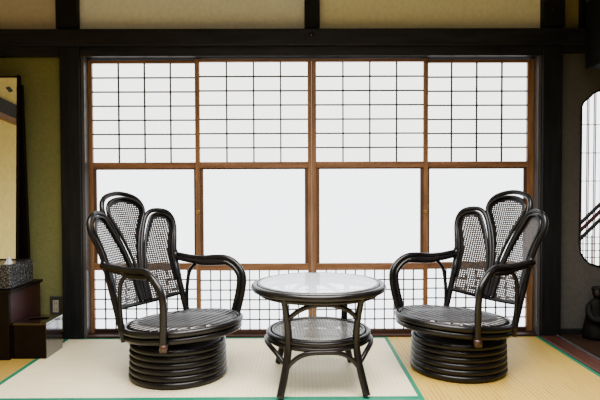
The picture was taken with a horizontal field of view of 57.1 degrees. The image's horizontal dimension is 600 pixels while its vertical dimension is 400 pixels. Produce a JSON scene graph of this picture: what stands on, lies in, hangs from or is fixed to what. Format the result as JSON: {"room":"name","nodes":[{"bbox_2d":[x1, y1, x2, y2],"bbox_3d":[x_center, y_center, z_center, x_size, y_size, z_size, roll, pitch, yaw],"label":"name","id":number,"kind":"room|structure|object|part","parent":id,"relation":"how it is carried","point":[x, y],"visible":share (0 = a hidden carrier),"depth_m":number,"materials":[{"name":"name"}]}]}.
{"room":"traditional dwelling","nodes":[
{"label":"traditional dwelling","id":0,"kind":"room"},
{"bbox_2d":[0,0,599,338],"bbox_3d":[0.231,-0.377,3.369,5.600,2.500,0.088,0,1,0],"label":"wall","id":1,"kind":"structure","parent":0,"point":[40,79],"depth_m":3.32,"materials":[{"name":"green paint"}]},
{"bbox_2d":[0,47,58,57],"bbox_3d":[-1.996,-0.881,3.296,1.149,0.059,0.085,0,1,0],"label":"trim","id":2,"kind":"structure","parent":1,"relation":"attached to","point":[5,52],"depth_m":3.26,"materials":[{"name":"black wood"}]},
{"bbox_2d":[50,296,61,313],"bbox_3d":[-1.476,0.641,3.334,0.072,0.118,0.015,0,1,0],"label":"wall outlet","id":3,"kind":"object","parent":1,"relation":"attached to","point":[55,301],"visible":0.88,"depth_m":3.33,"materials":[{"name":"beige plastic"}]},
{"bbox_3d":[-1.476,0.642,3.330,0.036,0.076,0.004,0,1,0],"label":"plate","id":4,"kind":"part","parent":3,"relation":"part of","materials":[{"name":"beige plastic"}]},
{"bbox_2d":[59,46,83,338],"bbox_3d":[-1.359,-0.022,3.346,0.118,1.803,0.155,0,1,0],"label":"pillar","id":5,"kind":"structure","parent":1,"relation":"attached to","point":[69,56],"depth_m":3.27,"materials":[{"name":"black wood"}]},
{"bbox_2d":[81,57,196,337],"bbox_3d":[-0.950,-0.013,3.356,0.702,1.681,0.120,0,1,0],"label":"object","id":6,"kind":"structure","parent":1,"relation":"in","point":[141,113],"depth_m":3.37,"materials":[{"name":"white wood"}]},
{"bbox_3d":[-0.942,0.803,3.396,0.632,0.024,0.028,0,1,0],"label":"rail","id":7,"kind":"part","parent":6,"relation":"part of","materials":[{"name":"brown wood"}]},
{"bbox_3d":[-0.948,-0.839,3.354,0.632,0.018,0.028,0,1,0],"label":"rail","id":8,"kind":"part","parent":6,"relation":"part of","materials":[{"name":"brown wood"}]},
{"bbox_3d":[-0.946,-0.211,3.369,0.632,0.037,0.029,0,1,0],"label":"rail","id":9,"kind":"part","parent":6,"relation":"part of","materials":[{"name":"brown wood"}]},
{"bbox_3d":[-0.945,0.097,3.379,0.632,0.580,0.018,0,1,0],"label":"frame","id":10,"kind":"part","parent":6,"relation":"part of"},
{"bbox_3d":[-0.944,0.408,3.385,0.632,0.042,0.029,0,1,0],"label":"rail","id":11,"kind":"part","parent":6,"relation":"part of","materials":[{"name":"brown wood"}]},
{"bbox_3d":[-0.945,0.101,3.382,0.594,0.572,0.004,0,1,0],"label":"glass pane","id":12,"kind":"part","parent":6,"relation":"part of","materials":[{"name":"white glass"}]},
{"bbox_3d":[-0.943,0.610,3.398,0.632,0.361,0.002,0,1,0],"label":"pane","id":13,"kind":"part","parent":6,"relation":"part of","materials":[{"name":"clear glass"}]},
{"bbox_2d":[195,59,311,333],"bbox_3d":[-0.280,-0.018,3.343,0.701,1.663,0.033,0,1,0],"label":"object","id":14,"kind":"structure","parent":1,"relation":"in","point":[253,152],"depth_m":3.34,"materials":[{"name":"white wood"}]},
{"bbox_3d":[-0.281,-0.840,3.324,0.652,0.018,0.028,0,1,0],"label":"rail","id":15,"kind":"part","parent":14,"relation":"part of","materials":[{"name":"brown wood"}]},
{"bbox_3d":[-0.279,-0.212,3.340,0.652,0.037,0.029,0,1,0],"label":"rail","id":16,"kind":"part","parent":14,"relation":"part of","materials":[{"name":"brown wood"}]},
{"bbox_3d":[-0.278,0.096,3.349,0.652,0.580,0.018,0,1,0],"label":"frame","id":17,"kind":"part","parent":14,"relation":"part of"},
{"bbox_3d":[-0.278,0.100,3.352,0.614,0.572,0.004,0,1,0],"label":"glass pane","id":18,"kind":"part","parent":14,"relation":"part of","materials":[{"name":"white glass"}]},
{"bbox_3d":[-0.277,0.407,3.356,0.652,0.042,0.029,0,1,0],"label":"rail","id":19,"kind":"part","parent":14,"relation":"part of","materials":[{"name":"brown wood"}]},
{"bbox_3d":[-0.276,0.608,3.368,0.652,0.361,0.002,0,1,0],"label":"pane","id":20,"kind":"part","parent":14,"relation":"part of","materials":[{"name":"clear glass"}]},
{"bbox_3d":[-0.275,0.801,3.366,0.652,0.024,0.028,0,1,0],"label":"rail","id":21,"kind":"part","parent":14,"relation":"part of","materials":[{"name":"brown wood"}]},
{"bbox_2d":[87,331,536,337],"bbox_3d":[0.075,0.833,3.379,2.710,0.042,0.128,0,1,0],"label":"trim","id":22,"kind":"structure","parent":1,"relation":"attached to","point":[519,333],"depth_m":3.32,"materials":[{"name":"brown wood"}]},
{"bbox_2d":[312,58,427,332],"bbox_3d":[0.424,-0.021,3.346,0.702,1.663,0.033,0,1,0],"label":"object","id":23,"kind":"structure","parent":1,"relation":"in","point":[370,115],"depth_m":3.35,"materials":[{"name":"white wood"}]},
{"bbox_3d":[0.427,0.798,3.370,0.649,0.024,0.028,0,1,0],"label":"rail","id":24,"kind":"part","parent":23,"relation":"part of","materials":[{"name":"brown wood"}]},
{"bbox_3d":[0.424,0.093,3.353,0.649,0.580,0.018,0,1,0],"label":"frame","id":25,"kind":"part","parent":23,"relation":"part of","materials":[{"name":"white paper"}]},
{"bbox_3d":[0.424,0.097,3.356,0.611,0.572,0.004,0,1,0],"label":"glass pane","id":26,"kind":"part","parent":23,"relation":"part of","materials":[{"name":"white glass"}]},
{"bbox_3d":[0.421,-0.843,3.328,0.649,0.018,0.028,0,1,0],"label":"rail","id":27,"kind":"part","parent":23,"relation":"part of","materials":[{"name":"brown wood"}]},
{"bbox_3d":[0.425,0.404,3.359,0.649,0.042,0.029,0,1,0],"label":"rail","id":28,"kind":"part","parent":23,"relation":"part of","materials":[{"name":"brown wood"}]},
{"bbox_3d":[0.423,-0.215,3.343,0.649,0.037,0.029,0,1,0],"label":"rail","id":29,"kind":"part","parent":23,"relation":"part of","materials":[{"name":"brown wood"}]},
{"bbox_3d":[0.426,0.606,3.372,0.649,0.361,0.002,0,1,0],"label":"pane","id":30,"kind":"part","parent":23,"relation":"part of","materials":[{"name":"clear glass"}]},
{"bbox_2d":[428,56,540,335],"bbox_3d":[1.094,-0.020,3.366,0.699,1.681,0.120,0,1,0],"label":"window","id":31,"kind":"structure","parent":1,"relation":"in","point":[481,111],"depth_m":3.38,"materials":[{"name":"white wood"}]},
{"bbox_3d":[1.083,0.401,3.396,0.616,0.042,0.029,0,1,0],"label":"rail","id":32,"kind":"part","parent":31,"relation":"part of","materials":[{"name":"brown wood"}]},
{"bbox_3d":[1.082,0.094,3.392,0.578,0.572,0.004,0,1,0],"label":"glass pane","id":33,"kind":"part","parent":31,"relation":"part of","materials":[{"name":"white glass"}]},
{"bbox_3d":[1.084,0.602,3.408,0.616,0.361,0.002,0,1,0],"label":"pane","id":34,"kind":"part","parent":31,"relation":"part of","materials":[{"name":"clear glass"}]},
{"bbox_3d":[1.081,-0.218,3.380,0.616,0.037,0.029,0,1,0],"label":"rail","id":35,"kind":"part","parent":31,"relation":"part of","materials":[{"name":"brown wood"}]},
{"bbox_3d":[1.082,0.090,3.389,0.616,0.580,0.018,0,1,0],"label":"frame","id":36,"kind":"part","parent":31,"relation":"part of","materials":[{"name":"white paper"}]},
{"bbox_3d":[1.079,-0.846,3.364,0.616,0.018,0.028,0,1,0],"label":"rail","id":37,"kind":"part","parent":31,"relation":"part of","materials":[{"name":"brown wood"}]},
{"bbox_3d":[1.085,0.795,3.406,0.616,0.024,0.028,0,1,0],"label":"rail","id":38,"kind":"part","parent":31,"relation":"part of","materials":[{"name":"brown wood"}]},
{"bbox_2d":[539,45,562,336],"bbox_3d":[1.502,-0.033,3.361,0.118,1.803,0.155,0,1,0],"label":"pillar","id":39,"kind":"structure","parent":1,"relation":"attached to","point":[552,55],"depth_m":3.28,"materials":[{"name":"black wood"}]},
{"bbox_2d":[540,336,599,373],"bbox_3d":[1.494,0.887,1.476,0.093,0.060,3.650,0,1,0],"label":"trim","id":40,"kind":"structure","parent":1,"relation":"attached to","point":[589,361],"depth_m":2.96,"materials":[{"name":"brown wood"}]},
{"bbox_2d":[560,328,582,334],"bbox_3d":[2.300,0.796,3.359,1.472,0.029,0.050,0,1,0],"label":"trim","id":41,"kind":"structure","parent":1,"relation":"attached to","point":[566,331],"depth_m":3.33,"materials":[{"name":"black wood"}]},
{"bbox_2d":[563,46,584,52],"bbox_3d":[2.294,-0.906,3.318,1.472,0.041,0.085,0,1,0],"label":"trim","id":42,"kind":"structure","parent":1,"relation":"attached to","point":[566,49],"depth_m":3.27,"materials":[{"name":"black wood"}]},
{"bbox_2d":[556,334,599,360],"bbox_3d":[1.546,0.884,1.476,0.011,0.066,3.650,0,1,0],"label":"trim","id":43,"kind":"structure","parent":1,"relation":"attached to","point":[557,335],"depth_m":3.03,"materials":[{"name":"wood"}]},
{"bbox_2d":[578,90,599,266],"bbox_3d":[2.136,-0.174,3.398,0.951,1.220,0.129,0,1,0],"label":"window","id":44,"kind":"structure","parent":1,"relation":"in","point":[589,186],"depth_m":3.45,"materials":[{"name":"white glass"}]},
{"bbox_2d":[560,335,599,357],"bbox_3d":[2.298,0.886,1.515,1.494,0.056,3.720,0,1,0],"label":"floor","id":45,"kind":"structure","parent":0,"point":[593,347],"depth_m":3.14,"materials":[{"name":"brown wood"}]},
{"bbox_2d":[582,286,599,340],"bbox_3d":[1.750,0.661,3.239,0.159,0.309,0.149,0,1,0],"label":"bronze figurine","id":46,"kind":"object","parent":45,"relation":"on","point":[591,326],"visible":1,"depth_m":3.22,"materials":[{"name":"black metal"}]},
{"bbox_3d":[0.249,0.974,0.896,5.800,0.065,6.100,0,1,0],"label":"floor","id":47,"kind":"structure","parent":0,"visible":0},
{"bbox_2d":[0,339,67,384],"bbox_3d":[-1.855,0.881,2.368,0.955,0.051,1.870,0,1,0],"label":"mat","id":48,"kind":"object","parent":47,"relation":"on","point":[10,368],"visible":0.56,"depth_m":2.79,"materials":[{"name":"yellow wicker"}]},
{"bbox_2d":[0,75,42,359],"bbox_3d":[-1.813,0.063,3.047,0.595,1.550,0.381,0,1,0],"label":"dresser","id":49,"kind":"object","parent":48,"relation":"on","point":[17,303],"visible":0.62,"depth_m":3.15,"materials":[{"name":"red paint"}]},
{"bbox_3d":[-1.554,0.666,2.898,0.061,0.350,0.024,0,1,0],"label":"corner post","id":50,"kind":"part","parent":49,"relation":"part of","materials":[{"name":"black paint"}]},
{"bbox_2d":[0,78,16,258],"bbox_3d":[-1.827,-0.183,3.152,0.420,1.036,0.012,0,-1,0],"label":"mirror glass","id":51,"kind":"object","parent":49,"relation":"attached to","point":[8,86],"depth_m":3.15,"materials":[{"name":"beige mirror"}]},
{"bbox_3d":[-1.827,-0.175,3.153,0.440,1.080,0.030,0,-1,0],"label":"mirror frame","id":52,"kind":"part","parent":49,"relation":"part of","materials":[{"name":"black paint"}]},
{"bbox_2d":[0,257,32,289],"bbox_3d":[-1.611,0.384,3.035,0.158,0.174,0.259,0,1,0],"label":"tissue box","id":53,"kind":"object","parent":49,"relation":"on","point":[13,273],"visible":0.99,"depth_m":2.97,"materials":[{"name":"black stone"}]},
{"bbox_2d":[12,314,62,358],"bbox_3d":[-1.430,0.742,3.012,0.179,0.190,0.203,0,1,0],"label":"box","id":54,"kind":"object","parent":48,"relation":"on","point":[35,336],"visible":1,"depth_m":2.91,"materials":[{"name":"black wood"}]},
{"bbox_3d":[-1.430,0.654,3.010,0.179,0.013,0.203,0,1,0],"label":"box lid","id":55,"kind":"part","parent":54,"relation":"part of","materials":[{"name":"black wood"}]},
{"bbox_2d":[0,337,418,399],"bbox_3d":[-0.436,0.864,2.833,1.888,0.051,0.955,0,1,0],"label":"mat","id":56,"kind":"object","parent":47,"relation":"on","point":[85,368],"visible":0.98,"depth_m":2.62,"materials":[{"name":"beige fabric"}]},
{"bbox_2d":[86,191,245,389],"bbox_3d":[-0.641,0.400,2.691,0.774,0.884,0.649,1,2,30],"label":"rattan chair","id":57,"kind":"object","parent":56,"relation":"on","point":[185,348],"visible":1,"depth_m":2.63,"materials":[{"name":"black wicker"}]},
{"bbox_3d":[-0.862,0.481,2.571,0.149,0.360,0.034,1,2,27],"label":"post","id":58,"kind":"part","parent":57,"relation":"part of","materials":[{"name":"black wicker"}]},
{"bbox_3d":[-0.897,0.297,2.674,0.142,0.430,0.215,0,2,18],"label":"cane panel","id":59,"kind":"part","parent":57,"relation":"part of","materials":[{"name":"black wicker"}]},
{"bbox_3d":[-0.896,0.250,2.832,0.188,0.517,0.191,-1,2,-20],"label":"cane panel","id":60,"kind":"part","parent":57,"relation":"part of","materials":[{"name":"black wicker"}]},
{"bbox_3d":[-0.751,0.480,2.472,0.423,0.342,0.057,1,2,33],"label":"armrest","id":61,"kind":"part","parent":57,"relation":"part of","materials":[{"name":"black wicker"}]},
{"bbox_3d":[-0.748,0.474,2.453,0.442,0.360,0.080,1,2,30],"label":"armrest","id":62,"kind":"part","parent":57,"relation":"part of","materials":[{"name":"black wicker"}]},
{"bbox_3d":[-0.763,0.507,2.774,0.063,0.036,0.451,1,2,30],"label":"rail","id":63,"kind":"part","parent":57,"relation":"part of","materials":[{"name":"black wicker"}]},
{"bbox_3d":[-0.750,0.290,2.931,0.142,0.430,0.215,1,2,42],"label":"cane panel","id":64,"kind":"part","parent":57,"relation":"part of","materials":[{"name":"black wicker"}]},
{"bbox_3d":[-0.639,0.471,2.961,0.149,0.360,0.034,1,2,32],"label":"post","id":65,"kind":"part","parent":57,"relation":"part of","materials":[{"name":"black wicker"}]},
{"bbox_3d":[-0.497,0.468,2.915,0.423,0.342,0.057,1,2,26],"label":"armrest","id":66,"kind":"part","parent":57,"relation":"part of","materials":[{"name":"black wicker"}]},
{"bbox_3d":[-0.480,0.461,2.921,0.444,0.360,0.063,1,2,27],"label":"armrest","id":67,"kind":"part","parent":57,"relation":"part of","materials":[{"name":"black wicker"}]},
{"bbox_2d":[251,272,385,398],"bbox_3d":[0.087,0.612,2.585,0.628,0.457,0.628,0,1,-3],"label":"table","id":68,"kind":"object","parent":56,"relation":"on","point":[360,335],"visible":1,"depth_m":2.40,"materials":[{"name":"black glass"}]},
{"bbox_3d":[-0.092,0.620,2.788,0.033,0.432,0.093,-1,2,-41],"label":"leg","id":69,"kind":"part","parent":68,"relation":"part of","materials":[{"name":"black wicker"}]},
{"bbox_3d":[-0.067,0.630,2.363,0.033,0.432,0.093,1,2,35],"label":"leg","id":70,"kind":"part","parent":68,"relation":"part of","materials":[{"name":"black wicker"}]},
{"bbox_2d":[275,319,361,339],"bbox_3d":[0.087,0.606,2.585,0.424,0.002,0.424,0,1,-6],"label":"shelf","id":71,"kind":"object","parent":68,"relation":"attached to","point":[278,336],"depth_m":2.58,"materials":[{"name":"black wicker"}]},
{"bbox_3d":[0.241,0.618,2.808,0.033,0.432,0.093,1,2,35],"label":"leg","id":72,"kind":"part","parent":68,"relation":"part of","materials":[{"name":"black wicker"}]},
{"bbox_3d":[0.265,0.629,2.382,0.033,0.432,0.093,-1,2,-41],"label":"leg","id":73,"kind":"part","parent":68,"relation":"part of","materials":[{"name":"black wicker"}]},
{"bbox_2d":[141,398,419,399],"bbox_3d":[-0.431,0.888,1.887,1.888,0.051,0.933,0,1,0],"label":"mat","id":74,"kind":"object","parent":47,"relation":"on","point":[322,398],"visible":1,"depth_m":2.35,"materials":[{"name":"green wicker"}]},
{"bbox_2d":[384,336,599,399],"bbox_3d":[0.976,0.871,2.383,0.930,0.051,1.870,0,1,0],"label":"mat","id":75,"kind":"object","parent":47,"relation":"on","point":[537,369],"visible":0.74,"depth_m":2.59,"materials":[{"name":"yellow wicker"}]},
{"bbox_2d":[389,190,548,382],"bbox_3d":[0.827,0.393,2.773,0.773,0.884,0.648,-1,2,-30],"label":"rattan chair","id":76,"kind":"object","parent":75,"relation":"on","point":[449,343],"visible":1,"depth_m":2.71,"materials":[{"name":"wicker"}]},
{"bbox_3d":[0.673,0.456,2.986,0.444,0.360,0.063,-1,2,-27],"label":"armrest","id":77,"kind":"part","parent":76,"relation":"part of","materials":[{"name":"black wicker"}]},
{"bbox_3d":[0.690,0.462,2.981,0.423,0.342,0.057,-1,2,-27],"label":"armrest","id":78,"kind":"part","parent":76,"relation":"part of","materials":[{"name":"black wicker"}]},
{"bbox_3d":[0.831,0.464,3.029,0.149,0.360,0.034,-1,2,-33],"label":"post","id":79,"kind":"part","parent":76,"relation":"part of","materials":[{"name":"black wicker"}]},
{"bbox_3d":[0.941,0.282,3.000,0.142,0.430,0.215,-2,2,-42],"label":"cane panel","id":80,"kind":"part","parent":76,"relation":"part of","materials":[{"name":"black wicker"}]},
{"bbox_3d":[0.957,0.500,2.843,0.063,0.036,0.451,-1,2,-30],"label":"rail","id":81,"kind":"part","parent":76,"relation":"part of","materials":[{"name":"black wicker"}]},
{"bbox_3d":[0.945,0.466,2.522,0.442,0.360,0.080,-1,2,-30],"label":"armrest","id":82,"kind":"part","parent":76,"relation":"part of","materials":[{"name":"black wicker"}]},
{"bbox_3d":[1.088,0.241,2.902,0.188,0.517,0.191,0,2,20],"label":"cane panel","id":83,"kind":"part","parent":76,"relation":"part of","materials":[{"name":"black wicker"}]},
{"bbox_3d":[1.091,0.288,2.744,0.142,0.430,0.215,-1,2,-19],"label":"cane panel","id":84,"kind":"part","parent":76,"relation":"part of","materials":[{"name":"black wicker"}]},
{"bbox_3d":[1.059,0.473,2.641,0.149,0.360,0.034,-1,2,-28],"label":"post","id":85,"kind":"part","parent":76,"relation":"part of","materials":[{"name":"black wicker"}]},
{"bbox_3d":[-2.602,-0.298,0.649,0.106,2.500,5.500,0,1,0],"label":"wall","id":86,"kind":"structure","parent":0,"visible":0},
{"bbox_2d":[55,0,79,28],"bbox_3d":[-1.385,-1.320,3.320,0.124,0.600,0.140,0,1,0],"label":"trim","id":87,"kind":"structure","parent":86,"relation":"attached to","point":[67,12],"depth_m":3.26,"materials":[{"name":"black wood"}]},
{"bbox_2d":[0,28,585,46],"bbox_3d":[-0.333,-0.960,3.314,4.475,0.098,0.182,0,1,0],"label":"beam","id":88,"kind":"structure","parent":86,"relation":"attached to","point":[325,36],"depth_m":3.24,"materials":[{"name":"wood"}]},
{"bbox_2d":[80,46,542,60],"bbox_3d":[0.068,-0.888,3.336,2.744,0.062,0.145,0,1,0],"label":"trim","id":89,"kind":"structure","parent":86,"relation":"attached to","point":[194,52],"depth_m":3.27,"materials":[{"name":"black wood"}]},
{"bbox_2d":[304,0,319,28],"bbox_3d":[0.071,-1.325,3.333,0.090,0.600,0.130,0,1,0],"label":"trim","id":90,"kind":"structure","parent":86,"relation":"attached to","point":[311,7],"depth_m":3.27,"materials":[{"name":"black wood"}]},
{"bbox_2d":[540,0,564,27],"bbox_3d":[1.511,-1.331,3.332,0.126,0.600,0.146,0,1,0],"label":"trim","id":91,"kind":"structure","parent":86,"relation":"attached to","point":[552,12],"depth_m":3.27,"materials":[{"name":"wood"}]},
{"bbox_2d":[578,0,585,27],"bbox_3d":[1.693,-1.331,3.321,0.027,0.600,0.070,0,1,0],"label":"trim","id":92,"kind":"structure","parent":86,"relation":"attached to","point":[582,3],"depth_m":3.29,"materials":[{"name":"black wood"}]},
{"bbox_2d":[585,0,599,68],"bbox_3d":[1.799,-0.921,1.477,0.220,0.392,3.540,0,1,0],"label":"trim","id":93,"kind":"structure","parent":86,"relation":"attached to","point":[592,48],"depth_m":3.17,"materials":[{"name":"black wood"}]}
]}

